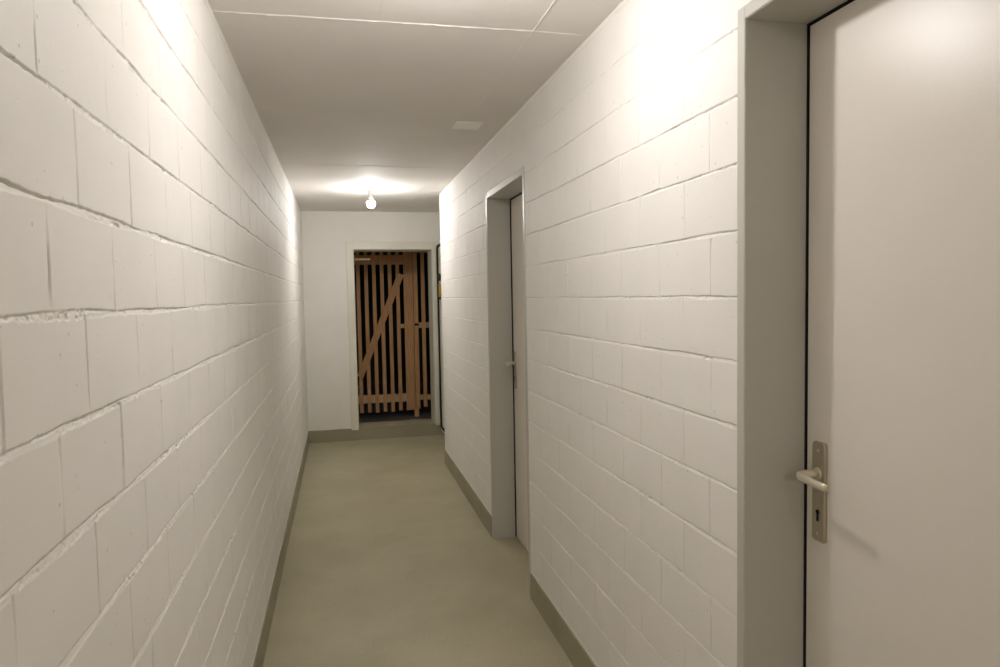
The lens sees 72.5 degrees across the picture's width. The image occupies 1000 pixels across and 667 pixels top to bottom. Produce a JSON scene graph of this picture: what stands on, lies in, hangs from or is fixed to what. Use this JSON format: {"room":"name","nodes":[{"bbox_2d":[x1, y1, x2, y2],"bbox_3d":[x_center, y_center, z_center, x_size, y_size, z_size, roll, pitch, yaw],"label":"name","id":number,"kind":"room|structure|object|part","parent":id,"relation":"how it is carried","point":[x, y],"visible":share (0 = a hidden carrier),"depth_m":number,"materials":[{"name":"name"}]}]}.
{"room":"basement corridor","nodes":[
{"label":"basement corridor","id":0,"kind":"room"},
{"bbox_2d":[0,0,308,666],"bbox_3d":[-0.730,0.221,1.343,0.150,2.258,10.822,-2,3,-13],"label":"wall","id":1,"kind":"structure","parent":0,"point":[154,429],"depth_m":1.17,"materials":[{"name":"white brick"}]},
{"bbox_2d":[253,431,308,666],"bbox_3d":[-0.638,1.284,1.418,0.009,0.124,10.822,-2,3,-13],"label":"baseboard","id":2,"kind":"structure","parent":1,"relation":"attached to","point":[262,645],"depth_m":3.30,"materials":[{"name":"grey paint"}]},
{"bbox_2d":[301,211,439,430],"bbox_3d":[-1.164,-0.082,6.949,1.868,2.258,0.310,-2,3,-13],"label":"wall","id":3,"kind":"structure","parent":0,"point":[325,234],"depth_m":6.68,"materials":[{"name":"white paint"}]},
{"bbox_2d":[309,423,444,442],"bbox_3d":[-1.095,0.991,6.861,1.598,0.124,0.009,-2,3,-13],"label":"baseboard","id":4,"kind":"structure","parent":3,"relation":"attached to","point":[336,435],"depth_m":6.82,"materials":[{"name":"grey paint"}]},
{"bbox_2d":[346,242,439,429],"bbox_3d":[-1.171,0.013,6.957,1.035,1.859,0.350,-2,3,-13],"label":"trim","id":5,"kind":"structure","parent":3,"relation":"attached to","point":[351,247],"depth_m":6.80,"materials":[{"name":"beige paint"}]},
{"bbox_2d":[359,419,433,428],"bbox_3d":[-1.066,0.927,7.022,0.771,0.003,0.314,-2,3,-13],"label":"sill","id":6,"kind":"structure","parent":3,"relation":"attached to","point":[418,421],"depth_m":7.03,"materials":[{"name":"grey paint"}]},
{"bbox_2d":[436,239,444,433],"bbox_3d":[-0.405,0.073,6.459,0.269,1.975,0.938,-2,3,-13],"label":"door","id":7,"kind":"structure","parent":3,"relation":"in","point":[438,255],"depth_m":6.78,"materials":[{"name":"beige paint"}]},
{"bbox_3d":[-0.569,-0.414,6.582,0.019,0.130,0.220,-2,3,-13],"label":"latch plate","id":8,"kind":"part","parent":7,"relation":"part of","materials":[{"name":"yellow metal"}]},
{"bbox_3d":[-0.512,0.053,6.454,0.008,1.620,0.660,-2,3,-13],"label":"panel","id":9,"kind":"part","parent":7,"relation":"part of","materials":[{"name":"beige paint"}]},
{"bbox_2d":[354,252,430,385],"bbox_3d":[-2.075,-0.293,11.068,4.200,2.258,0.100,-2,3,-13],"label":"wall","id":10,"kind":"structure","parent":0,"point":[385,269],"depth_m":11.09,"materials":[{"name":"brown wood"}]},
{"bbox_2d":[358,382,430,422],"bbox_3d":[-1.583,0.996,9.131,4.200,0.120,4.019,-2,3,-13],"label":"floor","id":11,"kind":"structure","parent":0,"point":[424,412],"depth_m":8.50,"materials":[{"name":"concrete"}]},
{"bbox_2d":[412,252,430,415],"bbox_3d":[-0.777,-0.149,8.101,0.528,2.250,0.064,-2,3,-13],"label":"wall","id":12,"kind":"structure","parent":11,"relation":"on","point":[423,324],"depth_m":8.06,"materials":[{"name":"brown wood"}]},
{"bbox_2d":[354,252,415,412],"bbox_3d":[-1.427,-0.053,7.952,0.834,1.961,0.064,-2,3,-13],"label":"gate","id":13,"kind":"object","parent":12,"relation":"attached to","point":[405,259],"visible":0.67,"depth_m":7.96,"materials":[{"name":"brown wood"}]},
{"bbox_3d":[-1.446,-0.855,7.928,0.834,0.111,0.022,-2,3,-13],"label":"rail","id":14,"kind":"part","parent":13,"relation":"part of","materials":[{"name":"brown wood"}]},
{"bbox_3d":[-1.416,0.765,8.017,0.834,0.097,0.022,-2,3,-13],"label":"rail","id":15,"kind":"part","parent":13,"relation":"part of","materials":[{"name":"brown wood"}]},
{"bbox_3d":[-0.993,-0.188,8.056,0.050,2.158,0.050,-2,3,-13],"label":"post","id":16,"kind":"part","parent":12,"relation":"part of","materials":[{"name":"brown wood"}]},
{"bbox_3d":[-0.772,-0.105,8.124,0.410,0.066,0.022,-2,3,-13],"label":"rail","id":17,"kind":"part","parent":12,"relation":"part of","materials":[{"name":"brown wood"}]},
{"bbox_3d":[-0.756,0.752,8.172,0.410,0.062,0.022,-2,3,-13],"label":"rail","id":18,"kind":"part","parent":12,"relation":"part of","materials":[{"name":"brown wood"}]},
{"bbox_2d":[208,0,622,211],"bbox_3d":[0.099,-0.997,1.408,1.868,0.144,10.992,-2,3,-13],"label":"ceiling","id":19,"kind":"structure","parent":0,"point":[348,96],"depth_m":2.63,"materials":[{"name":"white paint"}]},
{"bbox_2d":[363,187,377,207],"bbox_3d":[-0.997,-1.045,5.266,0.112,0.154,0.112,-2,3,-13],"label":"ceiling lamp","id":20,"kind":"object","parent":19,"relation":"attached to","point":[370,202],"visible":1,"depth_m":5.24,"materials":[{"name":"white plastic"}]},
{"bbox_2d":[367,190,373,195],"bbox_3d":[-0.998,-1.086,5.264,0.048,0.041,0.048,-2,3,-13],"label":"socket","id":21,"kind":"object","parent":20,"relation":"attached to","point":[370,192],"depth_m":5.24,"materials":[{"name":"white plastic"}]},
{"bbox_3d":[-0.997,-1.017,5.268,0.065,0.098,0.065,-2,3,-13],"label":"bulb","id":22,"kind":"part","parent":20,"relation":"part of","materials":[{"name":"white glass"}]},
{"bbox_2d":[452,121,482,129],"bbox_3d":[-0.162,-1.032,3.385,0.134,0.004,0.137,-2,3,-13],"label":"junction box cover","id":23,"kind":"object","parent":19,"relation":"attached to","point":[459,124],"visible":1,"depth_m":3.38,"materials":[{"name":"white paint"}]},
{"bbox_2d":[263,435,573,666],"bbox_3d":[0.143,1.385,1.540,1.868,0.120,10.992,-2,3,-13],"label":"floor","id":24,"kind":"structure","parent":0,"point":[388,562],"depth_m":3.48,"materials":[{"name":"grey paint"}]},
{"bbox_2d":[439,0,751,666],"bbox_3d":[0.686,0.211,1.052,0.150,2.258,9.612,-2,3,-13],"label":"wall","id":25,"kind":"structure","parent":0,"point":[627,152],"depth_m":2.03,"materials":[{"name":"white brick"}]},
{"bbox_2d":[444,450,491,536],"bbox_3d":[-0.255,1.085,4.877,0.009,0.124,1.831,-2,3,-13],"label":"baseboard","id":26,"kind":"structure","parent":25,"relation":"attached to","point":[481,511],"depth_m":4.62,"materials":[{"name":"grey paint"}]},
{"bbox_2d":[485,166,530,595],"bbox_3d":[0.120,0.216,3.550,0.185,1.992,0.835,-2,3,-13],"label":"trim","id":27,"kind":"structure","parent":25,"relation":"attached to","point":[498,199],"depth_m":3.91,"materials":[{"name":"grey metal"}]},
{"bbox_2d":[505,194,527,550],"bbox_3d":[0.149,0.233,3.558,0.113,1.945,0.751,-2,3,-13],"label":"door","id":28,"kind":"structure","parent":25,"relation":"in","point":[516,203],"depth_m":3.80,"materials":[{"name":"grey paint"}]},
{"bbox_3d":[0.047,0.171,3.832,0.052,0.025,0.134,0,3,19],"label":"lever","id":29,"kind":"part","parent":28,"relation":"part of","materials":[{"name":"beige metal"}]},
{"bbox_2d":[530,573,596,666],"bbox_3d":[0.338,1.214,2.351,0.009,0.124,1.694,-2,3,-13],"label":"baseboard","id":30,"kind":"structure","parent":25,"relation":"attached to","point":[565,637],"depth_m":2.75,"materials":[{"name":"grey paint"}]},
{"bbox_2d":[737,0,854,666],"bbox_3d":[0.703,0.341,1.081,0.193,1.994,0.856,-2,3,-13],"label":"trim","id":31,"kind":"structure","parent":25,"relation":"attached to","point":[773,82],"depth_m":1.45,"materials":[{"name":"grey metal"}]},
{"bbox_2d":[796,0,999,666],"bbox_3d":[0.737,0.354,1.090,0.113,1.953,0.784,-2,3,-13],"label":"door","id":32,"kind":"structure","parent":25,"relation":"in","point":[901,477],"depth_m":1.21,"materials":[{"name":"grey paint"}]},
{"bbox_3d":[0.630,0.296,1.381,0.052,0.025,0.134,0,3,19],"label":"lever","id":33,"kind":"part","parent":32,"relation":"part of","materials":[{"name":"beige metal"}]}
]}

